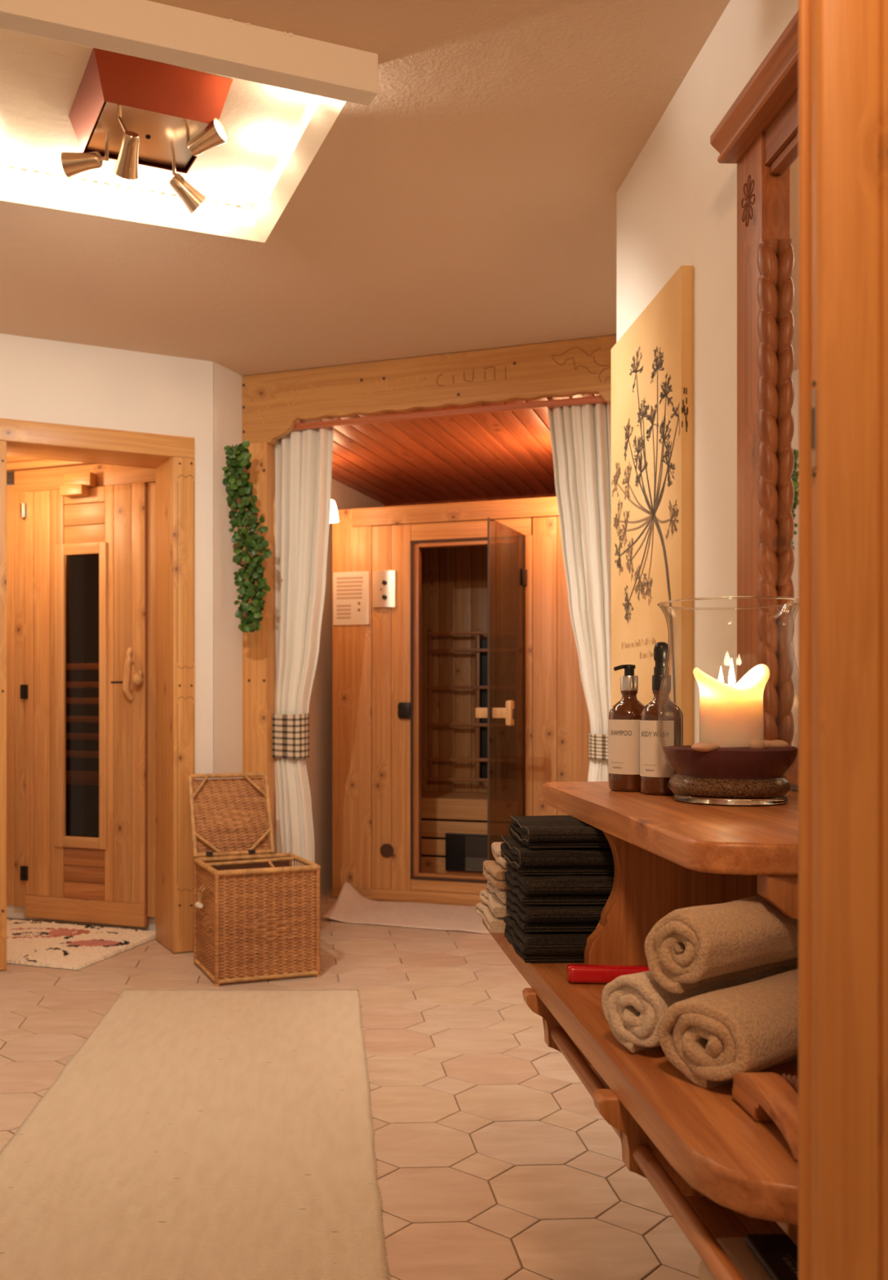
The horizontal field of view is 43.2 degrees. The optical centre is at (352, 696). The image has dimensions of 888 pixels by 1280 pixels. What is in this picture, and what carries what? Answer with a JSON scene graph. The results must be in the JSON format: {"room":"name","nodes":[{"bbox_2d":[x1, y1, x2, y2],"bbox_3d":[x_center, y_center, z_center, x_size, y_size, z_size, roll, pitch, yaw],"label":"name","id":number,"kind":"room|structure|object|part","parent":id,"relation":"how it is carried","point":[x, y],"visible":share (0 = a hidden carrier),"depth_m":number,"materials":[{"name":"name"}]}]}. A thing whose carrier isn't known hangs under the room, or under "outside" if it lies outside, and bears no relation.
{"room":"spa sauna area","nodes":[
{"label":"spa sauna area","id":0,"kind":"room"},
{"bbox_2d":[6,472,14,484],"bbox_3d":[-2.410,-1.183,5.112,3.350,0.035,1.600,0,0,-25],"label":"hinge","id":1,"kind":"structure","parent":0,"point":[10,476],"depth_m":5.97,"materials":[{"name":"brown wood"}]},
{"bbox_2d":[0,333,213,857],"bbox_3d":[-2.091,-0.175,4.218,3.172,2.510,0.270,0,0,-25],"label":"wall","id":2,"kind":"structure","parent":0,"point":[43,380],"depth_m":4.63,"materials":[{"name":"white paint"}]},
{"bbox_2d":[0,417,194,970],"bbox_3d":[-1.114,-0.008,4.661,0.851,2.168,0.292,0,0,-25],"label":"door frame","id":3,"kind":"structure","parent":2,"relation":"in","point":[175,478],"depth_m":4.69,"materials":[{"name":"brown wood"}]},
{"bbox_3d":[-1.405,0.036,4.379,0.085,2.080,0.022,0,0,-25],"label":"post","id":4,"kind":"part","parent":3,"relation":"part of","materials":[{"name":"brown wood"}]},
{"bbox_3d":[-0.714,0.036,4.701,0.092,2.080,0.022,0,0,-25],"label":"post","id":5,"kind":"part","parent":3,"relation":"part of","materials":[{"name":"brown wood"}]},
{"bbox_2d":[222,440,271,632],"bbox_3d":[-0.448,-0.672,4.721,0.212,0.806,0.102,0,0,0],"label":"ivy garland","id":6,"kind":"object","parent":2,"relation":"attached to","point":[238,466],"visible":1,"depth_m":4.71,"materials":[{"name":"green plant"}]},
{"bbox_2d":[213,361,242,778],"bbox_3d":[-0.565,-0.175,5.070,0.210,2.510,0.570,0,0,26],"label":"wall","id":7,"kind":"structure","parent":0,"point":[227,384],"depth_m":4.85,"materials":[{"name":"white paint"}]},
{"bbox_2d":[306,478,384,893],"bbox_3d":[-0.191,-0.100,6.196,0.100,2.360,2.300,0,0,20],"label":"wall","id":8,"kind":"structure","parent":0,"point":[319,762],"depth_m":6.15,"materials":[{"name":"white paint"}]},
{"bbox_2d":[329,499,338,523],"bbox_3d":[-0.187,-0.961,5.724,0.241,0.137,0.095,0,0,19],"label":"wall lamp","id":9,"kind":"object","parent":8,"relation":"attached to","point":[334,517],"visible":0.39,"depth_m":5.67,"materials":[{"name":"beige"}]},
{"bbox_2d":[0,888,702,1279],"bbox_3d":[-0.484,1.110,3.300,5.431,0.060,9.800,0,0,0],"label":"floor","id":10,"kind":"structure","parent":0,"point":[495,1161],"depth_m":2.98,"materials":[{"name":"brown tile"}]},
{"bbox_2d":[6,919,155,969],"bbox_3d":[-1.506,1.067,4.913,1.164,0.020,0.712,0,0,20],"label":"shaggy rug","id":11,"kind":"object","parent":10,"relation":"on","point":[30,943],"visible":0.91,"depth_m":4.82,"materials":[{"name":"white fabric"}]},
{"bbox_2d":[6,455,168,930],"bbox_3d":[-1.331,-0.042,5.846,1.787,2.236,1.295,0,0,21],"label":"cabin","id":12,"kind":"object","parent":10,"relation":"on","point":[81,537],"visible":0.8,"depth_m":5.20,"materials":[{"name":"brown wood"}]},
{"bbox_3d":[-1.545,-1.123,5.329,1.706,0.075,0.090,0,0,21],"label":"cornice","id":13,"kind":"part","parent":12,"relation":"part of","materials":[{"name":"brown wood"}]},
{"bbox_3d":[-1.250,-0.003,5.207,0.214,1.333,0.006,0,0,21],"label":"pane","id":14,"kind":"part","parent":12,"relation":"part of","materials":[{"name":"black glass"}]},
{"bbox_3d":[-1.251,0.998,5.194,0.659,0.104,0.019,0,0,22],"label":"rail","id":15,"kind":"part","parent":12,"relation":"part of","materials":[{"name":"brown wood"}]},
{"bbox_3d":[-1.243,0.039,5.213,0.659,2.022,0.020,0,0,21],"label":"door","id":16,"kind":"part","parent":12,"relation":"part of","materials":[{"name":"brown wood"}]},
{"bbox_3d":[-1.020,-0.101,5.062,0.040,0.239,0.047,0,0,21],"label":"handle","id":17,"kind":"part","parent":12,"relation":"part of","materials":[{"name":"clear wood"}]},
{"bbox_3d":[-0.972,-0.082,5.036,0.052,0.072,0.044,0,0,21],"label":"door knob","id":18,"kind":"part","parent":12,"relation":"part of","materials":[{"name":"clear wood"}]},
{"bbox_2d":[0,988,391,1279],"bbox_3d":[-0.381,1.077,2.651,0.934,0.010,2.920,0,0,0],"label":"runner rug","id":19,"kind":"object","parent":10,"relation":"on","point":[201,1134],"visible":1,"depth_m":2.65,"materials":[{"name":"beige fabric"}]},
{"bbox_2d":[187,772,320,986],"bbox_3d":[-0.414,0.701,4.441,0.446,0.759,0.496,0,0,-20],"label":"wicker hamper","id":20,"kind":"object","parent":10,"relation":"on","point":[256,913],"visible":1,"depth_m":4.28,"materials":[{"name":"brown wicker"}]},
{"bbox_3d":[-0.567,0.861,4.324,0.009,0.394,0.360,0,0,-21],"label":"panel","id":21,"kind":"part","parent":20,"relation":"part of","materials":[{"name":"wicker"}]},
{"bbox_3d":[-0.505,0.494,4.614,0.304,0.299,0.109,0,0,-20],"label":"lid","id":22,"kind":"part","parent":20,"relation":"part of","materials":[{"name":"wicker"}]},
{"bbox_3d":[-0.445,0.861,4.558,0.398,0.394,0.008,0,0,-20],"label":"panel","id":23,"kind":"part","parent":20,"relation":"part of","materials":[{"name":"wicker"}]},
{"bbox_3d":[-0.321,0.861,4.226,0.398,0.394,0.009,0,0,-21],"label":"panel","id":24,"kind":"part","parent":20,"relation":"part of","materials":[{"name":"wicker"}]},
{"bbox_2d":[321,881,490,933],"bbox_3d":[0.322,1.029,5.467,0.936,0.099,0.625,0,0,16],"label":"bath mat","id":25,"kind":"object","parent":10,"relation":"on","point":[351,906],"visible":0.92,"depth_m":5.47,"materials":[{"name":"beige fabric"}]},
{"bbox_2d":[242,334,616,849],"bbox_3d":[0.361,-0.175,4.710,1.787,2.505,0.103,0,0,20],"label":"portal","id":26,"kind":"object","parent":10,"relation":"on","point":[273,403],"visible":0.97,"depth_m":4.78,"materials":[{"name":"brown wood"}]},
{"bbox_3d":[-0.420,-0.025,5.003,0.119,2.205,0.096,0,0,20],"label":"post","id":27,"kind":"part","parent":26,"relation":"part of","materials":[{"name":"brown wood"}]},
{"bbox_2d":[272,426,333,866],"bbox_3d":[-0.236,-0.069,5.007,0.319,2.273,0.125,0,0,22],"label":"curtain","id":28,"kind":"object","parent":26,"relation":"hanging from","point":[303,458],"visible":0.73,"depth_m":4.98,"materials":[{"name":"white fabric"}]},
{"bbox_3d":[0.366,-1.195,4.723,1.547,0.026,0.025,0,0,20],"label":"curtain rail","id":29,"kind":"part","parent":26,"relation":"part of","materials":[{"name":"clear wood"}]},
{"bbox_2d":[547,402,611,781],"bbox_3d":[0.947,-0.069,4.574,0.288,2.273,0.125,0,0,23],"label":"curtain","id":30,"kind":"object","parent":26,"relation":"hanging from","point":[580,435],"visible":0.56,"depth_m":4.53,"materials":[{"name":"white fabric"}]},
{"bbox_2d":[332,496,591,906],"bbox_3d":[0.774,0.039,5.883,1.736,2.074,1.609,0,0,19],"label":"cabin","id":31,"kind":"object","parent":10,"relation":"on","point":[461,695],"visible":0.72,"depth_m":5.87,"materials":[{"name":"brown wood"}]},
{"bbox_2d":[333,571,368,625],"bbox_3d":[-0.009,-0.522,5.942,0.201,0.282,0.006,0,0,19],"label":"notice","id":32,"kind":"object","parent":31,"relation":"attached to","point":[351,588],"visible":1,"depth_m":5.94,"materials":[{"name":"beige paper"}]},
{"bbox_3d":[0.001,1.050,5.966,0.222,0.051,0.042,0,0,19],"label":"board","id":33,"kind":"part","parent":31,"relation":"part of","materials":[{"name":"brown wood"}]},
{"bbox_3d":[0.164,-0.564,5.878,0.123,0.192,0.019,0,0,19],"label":"control panel","id":34,"kind":"part","parent":31,"relation":"part of","materials":[{"name":"beige"}]},
{"bbox_3d":[0.166,-0.596,5.855,0.024,0.024,0.025,0,0,19],"label":"knob","id":35,"kind":"part","parent":31,"relation":"part of","materials":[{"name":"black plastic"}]},
{"bbox_2d":[380,844,393,857],"bbox_3d":[0.180,0.813,5.876,0.072,0.072,0.012,0,0,19],"label":"air vent","id":36,"kind":"object","parent":31,"relation":"attached to","point":[386,850],"depth_m":5.87,"materials":[{"name":"brown wood"}]},
{"bbox_3d":[0.819,1.046,5.675,1.513,0.059,0.052,0,0,19],"label":"board","id":37,"kind":"part","parent":31,"relation":"part of","materials":[{"name":"brown wood"}]},
{"bbox_3d":[0.598,0.935,5.771,0.519,0.018,0.056,0,0,19],"label":"frame rail","id":38,"kind":"part","parent":31,"relation":"part of","materials":[{"name":"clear wood"}]},
{"bbox_3d":[0.598,-0.790,5.771,0.519,0.022,0.056,0,0,19],"label":"frame rail","id":39,"kind":"part","parent":31,"relation":"part of","materials":[{"name":"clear wood"}]},
{"bbox_3d":[0.652,0.077,5.128,0.177,0.116,0.063,0,0,19],"label":"handle","id":40,"kind":"part","parent":31,"relation":"part of","materials":[{"name":"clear wood"}]},
{"bbox_3d":[0.744,0.070,5.363,0.008,1.770,0.604,0,0,24],"label":"glass door","id":41,"kind":"part","parent":31,"relation":"part of","materials":[{"name":"brown glass"}]},
{"bbox_2d":[0,0,730,376],"bbox_3d":[-0.500,-1.600,2.100,5.400,0.340,7.400,0,0,0],"label":"ceiling","id":42,"kind":"structure","parent":0,"point":[470,205],"depth_m":3.25,"materials":[{"name":"beige paint"}]},
{"bbox_2d":[0,163,251,208],"bbox_3d":[-0.959,-1.512,3.194,1.387,0.004,0.010,0,0,-22],"label":"led strip","id":43,"kind":"object","parent":42,"relation":"attached to","point":[1,165],"visible":0.91,"depth_m":3.29,"materials":[{"name":"white plastic"}]},
{"bbox_2d":[61,48,232,213],"bbox_3d":[-0.522,-1.370,2.796,0.373,0.290,0.385,0,0,-24],"label":"ceiling spotlight","id":44,"kind":"object","parent":42,"relation":"attached to","point":[154,113],"visible":1,"depth_m":2.73,"materials":[{"name":"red metal"}]},
{"bbox_3d":[-0.644,-1.390,2.854,0.040,0.054,0.010,0,0,-24],"label":"spot arm","id":45,"kind":"part","parent":44,"relation":"part of","materials":[{"name":"gold metal"}]},
{"bbox_3d":[-0.538,-1.357,2.636,0.010,0.121,0.069,0,0,-37],"label":"spot arm","id":46,"kind":"part","parent":44,"relation":"part of","materials":[{"name":"gold metal"}]},
{"bbox_3d":[-0.518,-1.418,2.823,0.260,0.004,0.260,0,0,-24],"label":"plate","id":47,"kind":"part","parent":44,"relation":"part of","materials":[{"name":"silver metal"}]},
{"bbox_3d":[-0.465,-1.379,2.931,0.010,0.076,0.033,0,0,-34],"label":"spot arm","id":48,"kind":"part","parent":44,"relation":"part of","materials":[{"name":"gold metal"}]},
{"bbox_3d":[-0.400,-1.388,2.777,0.009,0.059,0.045,0,0,-44],"label":"spot arm","id":49,"kind":"part","parent":44,"relation":"part of","materials":[{"name":"gold metal"}]},
{"bbox_3d":[-0.331,-1.382,2.733,0.020,0.048,0.049,0,0,30],"label":"bulb","id":50,"kind":"part","parent":44,"relation":"part of","materials":[{"name":"beige glass"}]},
{"bbox_2d":[0,0,377,106],"bbox_3d":[-0.766,-1.387,2.185,1.750,0.089,0.062,0,0,-22],"label":"ceiling beam","id":51,"kind":"structure","parent":42,"relation":"attached to","point":[147,29],"depth_m":2.34,"materials":[{"name":"white paint"}]},
{"bbox_2d":[296,393,599,504],"bbox_3d":[0.736,-1.240,5.822,2.097,0.040,2.355,0,0,20],"label":"ceiling","id":52,"kind":"structure","parent":0,"point":[504,454],"depth_m":5.70,"materials":[{"name":"brown wood"}]},
{"bbox_2d":[384,493,556,506],"bbox_3d":[1.111,-0.120,6.832,2.097,2.400,0.122,0,0,20],"label":"wall","id":53,"kind":"structure","parent":0,"point":[553,495],"depth_m":6.89,"materials":[{"name":"white paint"}]},
{"bbox_2d":[616,0,798,790],"bbox_3d":[1.236,-0.175,2.086,0.907,2.510,2.197,0,0,-2],"label":"wall","id":54,"kind":"structure","parent":0,"point":[677,204],"depth_m":2.43,"materials":[{"name":"white paint"}]},
{"bbox_2d":[482,781,798,1279],"bbox_3d":[0.529,0.366,1.541,0.536,0.403,1.330,0,0,-2],"label":"wall shelf","id":55,"kind":"object","parent":54,"relation":"attached to","point":[719,1171],"visible":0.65,"depth_m":1.26,"materials":[{"name":"brown wood"}]},
{"bbox_2d":[475,902,506,933],"bbox_3d":[0.342,0.393,2.001,0.223,0.026,0.168,0,0,-2],"label":"folded towel","id":56,"kind":"object","parent":55,"relation":"on","point":[495,925],"visible":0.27,"depth_m":1.94,"materials":[{"name":"beige fabric"}]},
{"bbox_2d":[480,889,511,917],"bbox_3d":[0.350,0.368,2.006,0.222,0.025,0.169,0,0,-2],"label":"folded towel","id":57,"kind":"object","parent":56,"relation":"on","point":[496,906],"visible":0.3,"depth_m":1.96,"materials":[{"name":"beige fabric"}]},
{"bbox_2d":[486,880,511,903],"bbox_3d":[0.362,0.344,2.006,0.223,0.025,0.168,0,0,-2],"label":"folded towel","id":58,"kind":"object","parent":57,"relation":"on","point":[501,893],"visible":0.15,"depth_m":1.95,"materials":[{"name":"beige fabric"}]},
{"bbox_2d":[483,860,510,888],"bbox_3d":[0.352,0.316,2.003,0.222,0.034,0.167,0,0,-2],"label":"folded towel","id":59,"kind":"object","parent":58,"relation":"on","point":[494,872],"visible":0.26,"depth_m":1.95,"materials":[{"name":"beige fabric"}]},
{"bbox_2d":[491,841,508,869],"bbox_3d":[0.368,0.283,1.998,0.222,0.034,0.168,0,0,-2],"label":"folded towel","id":60,"kind":"object","parent":59,"relation":"on","point":[495,846],"visible":0.21,"depth_m":2.00,"materials":[{"name":"beige fabric"}]},
{"bbox_2d":[503,915,592,963],"bbox_3d":[0.370,0.384,1.786,0.233,0.044,0.195,0,0,-2],"label":"folded towel","id":61,"kind":"object","parent":55,"relation":"on","point":[531,946],"visible":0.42,"depth_m":1.70,"materials":[{"name":"black fabric"}]},
{"bbox_2d":[506,889,605,932],"bbox_3d":[0.374,0.340,1.802,0.233,0.044,0.190,0,0,-2],"label":"folded towel","id":62,"kind":"object","parent":61,"relation":"on","point":[529,917],"visible":0.44,"depth_m":1.72,"materials":[{"name":"black fabric"}]},
{"bbox_2d":[504,863,613,904],"bbox_3d":[0.373,0.298,1.797,0.232,0.044,0.190,0,0,-2],"label":"folded towel","id":63,"kind":"object","parent":62,"relation":"on","point":[531,889],"visible":0.56,"depth_m":1.71,"materials":[{"name":"black fabric"}]},
{"bbox_2d":[500,835,614,875],"bbox_3d":[0.369,0.256,1.807,0.232,0.041,0.190,0,0,-2],"label":"folded towel","id":64,"kind":"object","parent":63,"relation":"on","point":[585,860],"visible":0.63,"depth_m":1.72,"materials":[{"name":"brown fabric"}]},
{"bbox_2d":[509,815,610,848],"bbox_3d":[0.383,0.218,1.802,0.233,0.037,0.174,0,0,-2],"label":"folded towel","id":65,"kind":"object","parent":64,"relation":"on","point":[535,832],"visible":0.64,"depth_m":1.73,"materials":[{"name":"brown fabric"}]},
{"bbox_2d":[567,964,649,983],"bbox_3d":[0.368,0.394,1.580,0.125,0.024,0.025,0,0,4],"label":"lighter","id":66,"kind":"object","parent":55,"relation":"on","point":[576,973],"visible":0.7,"depth_m":1.57,"materials":[{"name":"red plastic"}]},
{"bbox_2d":[608,664,644,791],"bbox_3d":[0.483,0.054,1.950,0.071,0.220,0.071,0,0,0],"label":"pump bottle","id":67,"kind":"object","parent":55,"relation":"on","point":[624,718],"visible":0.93,"depth_m":1.92,"materials":[{"name":"orange glass"}]},
{"bbox_3d":[0.532,0.424,1.551,0.529,0.034,1.310,0,0,-2],"label":"shelf","id":68,"kind":"part","parent":55,"relation":"part of","materials":[{"name":"brown wood"}]},
{"bbox_3d":[0.315,0.502,1.290,0.021,0.021,0.840,0,0,-2],"label":"rack rail","id":69,"kind":"part","parent":55,"relation":"part of","materials":[{"name":"brown wood"}]},
{"bbox_2d":[640,641,683,795],"bbox_3d":[0.521,0.036,1.882,0.071,0.256,0.072,0,0,0],"label":"pump bottle","id":70,"kind":"object","parent":55,"relation":"on","point":[656,775],"visible":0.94,"depth_m":1.86,"materials":[{"name":"orange glass"}]},
{"bbox_3d":[0.521,0.077,1.882,0.071,0.174,0.071,0,0,0],"label":"glass","id":71,"kind":"part","parent":70,"relation":"part of","materials":[{"name":"brown glass"}]},
{"bbox_3d":[0.581,0.183,1.704,0.422,0.036,0.928,0,0,-2],"label":"shelf","id":72,"kind":"part","parent":55,"relation":"part of","materials":[{"name":"brown wood"}]},
{"bbox_2d":[601,964,798,1053],"bbox_3d":[0.432,0.362,1.354,0.304,0.091,0.094,0,0,-37],"label":"rolled towel","id":73,"kind":"object","parent":55,"relation":"on","point":[633,1005],"visible":0.36,"depth_m":1.26,"materials":[{"name":"beige fabric"}]},
{"bbox_2d":[698,1260,715,1279],"bbox_3d":[0.439,0.548,0.967,0.200,0.024,0.215,0,0,-5],"label":"magazine","id":74,"kind":"object","parent":55,"relation":"on","point":[704,1273],"visible":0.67,"depth_m":1.05,"materials":[{"name":"beige paper"}]},
{"bbox_2d":[715,1236,772,1279],"bbox_3d":[0.451,0.528,0.963,0.204,0.016,0.229,0,0,-2],"label":"magazine","id":75,"kind":"object","parent":74,"relation":"on","point":[735,1248],"visible":0.11,"depth_m":1.03,"materials":[{"name":"beige paper"}]},
{"bbox_2d":[744,1234,798,1279],"bbox_3d":[0.473,0.514,0.949,0.211,0.011,0.221,0,0,-2],"label":"magazine","id":76,"kind":"object","parent":75,"relation":"on","point":[777,1254],"visible":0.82,"depth_m":1.02,"materials":[{"name":"black paper"}]},
{"bbox_2d":[782,1253,798,1276],"bbox_3d":[0.395,0.509,0.957,0.008,0.001,0.120,0,0,-2],"label":"print","id":77,"kind":"object","parent":76,"relation":"on","point":[789,1261],"depth_m":1.00,"materials":[{"name":"grey"}]},
{"bbox_2d":[656,595,798,805],"bbox_3d":[0.591,0.009,1.750,0.221,0.312,0.221,0,0,-21],"label":"hurricane vase","id":78,"kind":"object","parent":55,"relation":"on","point":[678,797],"visible":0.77,"depth_m":1.69,"materials":[{"name":"clear glass"}]},
{"bbox_2d":[671,774,790,797],"bbox_3d":[0.591,0.138,1.750,0.177,0.028,0.177,0,0,0],"label":"gravel","id":79,"kind":"object","parent":78,"relation":"on","point":[688,785],"visible":0.86,"depth_m":1.68,"materials":[{"name":"brown gravel"}]},
{"bbox_2d":[657,968,798,1088],"bbox_3d":[0.493,0.363,1.255,0.345,0.096,0.112,0,0,-37],"label":"rolled towel","id":80,"kind":"object","parent":55,"relation":"on","point":[711,1037],"visible":0.55,"depth_m":1.16,"materials":[{"name":"beige fabric"}]},
{"bbox_2d":[644,895,798,993],"bbox_3d":[0.487,0.281,1.319,0.344,0.094,0.097,0,0,-37],"label":"rolled towel","id":81,"kind":"object","parent":80,"relation":"on","point":[689,948],"visible":0.66,"depth_m":1.23,"materials":[{"name":"beige fabric"}]},
{"bbox_2d":[732,1071,798,1160],"bbox_3d":[0.441,0.378,1.031,0.114,0.057,0.185,0,0,-2],"label":"wooden bracket","id":82,"kind":"object","parent":55,"relation":"on","point":[766,1096],"visible":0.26,"depth_m":1.05,"materials":[{"name":"brown wood"}]},
{"bbox_2d":[611,265,693,745],"bbox_3d":[0.746,-0.346,2.822,0.028,1.253,0.611,0,0,-2],"label":"picture","id":83,"kind":"object","parent":54,"relation":"attached to","point":[652,362],"visible":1,"depth_m":2.72,"materials":[{"name":"brown"}]},
{"bbox_2d":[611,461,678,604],"bbox_3d":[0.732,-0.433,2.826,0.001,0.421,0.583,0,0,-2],"label":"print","id":84,"kind":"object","parent":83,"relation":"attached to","point":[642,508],"depth_m":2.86},
{"bbox_2d":[614,346,679,702],"bbox_3d":[0.732,-0.436,2.803,0.001,0.914,0.557,0,0,-2],"label":"print","id":85,"kind":"object","parent":83,"relation":"attached to","point":[653,510],"depth_m":2.72},
{"bbox_2d":[681,387,688,431],"bbox_3d":[0.750,-0.647,2.517,0.015,0.100,0.001,0,0,-2],"label":"print","id":86,"kind":"object","parent":83,"relation":"attached to","point":[683,409],"depth_m":2.52},
{"bbox_2d":[710,10,798,784],"bbox_3d":[0.752,-0.467,1.562,0.091,1.233,1.178,0,0,-2],"label":"wall mirror","id":87,"kind":"object","parent":54,"relation":"attached to","point":[758,133],"visible":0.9,"depth_m":2.01,"materials":[{"name":"brown wood"}]},
{"bbox_3d":[0.752,-1.055,1.562,0.090,0.056,1.178,0,0,-2],"label":"cornice","id":88,"kind":"part","parent":87,"relation":"part of","materials":[{"name":"brown wood"}]},
{"bbox_3d":[0.779,-0.987,1.576,0.034,0.079,0.905,0,0,-2],"label":"rail","id":89,"kind":"part","parent":87,"relation":"part of","materials":[{"name":"brown wood"}]},
{"bbox_3d":[0.785,-0.461,1.576,0.004,1.122,0.905,0,0,-2],"label":"glass","id":90,"kind":"part","parent":87,"relation":"part of","materials":[{"name":"white mirror"}]},
{"bbox_3d":[0.779,0.122,1.576,0.034,0.055,0.905,0,0,-2],"label":"rail","id":91,"kind":"part","parent":87,"relation":"part of","materials":[{"name":"brown wood"}]},
{"bbox_2d":[662,745,798,778],"bbox_3d":[0.591,0.100,1.750,0.204,0.047,0.204,0,0,0],"label":"bowl","id":92,"kind":"object","parent":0,"point":[737,762],"visible":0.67,"depth_m":1.67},
{"bbox_2d":[691,742,719,751],"bbox_3d":[0.529,0.076,1.672,0.044,0.014,0.024,0,0,0],"label":"pebble","id":93,"kind":"object","parent":92,"relation":"on","point":[704,746],"visible":1,"depth_m":1.66,"materials":[{"name":"beige stone"}]},
{"bbox_2d":[693,663,769,747],"bbox_3d":[0.594,0.011,1.750,0.116,0.141,0.096,0,0,-8],"label":"candle","id":94,"kind":"object","parent":92,"relation":"on","point":[731,717],"visible":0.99,"depth_m":1.71,"materials":[{"name":"beige wax"}]},
{"bbox_2d":[749,739,765,748],"bbox_3d":[0.608,0.074,1.675,0.025,0.019,0.024,0,0,0],"label":"pebble","id":95,"kind":"object","parent":92,"relation":"on","point":[755,744],"visible":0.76,"depth_m":1.67,"materials":[{"name":"beige stone"}]},
{"bbox_2d":[762,740,771,746],"bbox_3d":[0.637,0.075,1.715,0.026,0.016,0.024,0,0,0],"label":"pebble","id":96,"kind":"object","parent":92,"relation":"on","point":[765,741],"visible":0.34,"depth_m":1.71,"materials":[{"name":"beige stone"}]},
{"bbox_2d":[767,739,789,746],"bbox_3d":[0.648,0.075,1.700,0.031,0.017,0.025,0,0,0],"label":"pebble","id":97,"kind":"object","parent":92,"relation":"on","point":[776,743],"visible":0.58,"depth_m":1.69,"materials":[{"name":"beige stone"}]},
{"bbox_3d":[1.332,-0.175,-0.325,1.737,2.510,2.550,0,0,0],"label":"wall","id":98,"kind":"structure","parent":0,"visible":0},
{"bbox_2d":[798,0,887,1279],"bbox_3d":[0.382,-0.146,0.790,0.162,2.447,0.120,0,0,0],"label":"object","id":99,"kind":"structure","parent":98,"relation":"in","point":[843,44],"depth_m":0.73,"materials":[{"name":"brown wood"}]},
{"bbox_3d":[0.306,-0.177,0.740,0.002,0.052,0.007,0,0,0],"label":"strike plate","id":100,"kind":"part","parent":99,"relation":"part of","materials":[{"name":"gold metal"}]}
]}

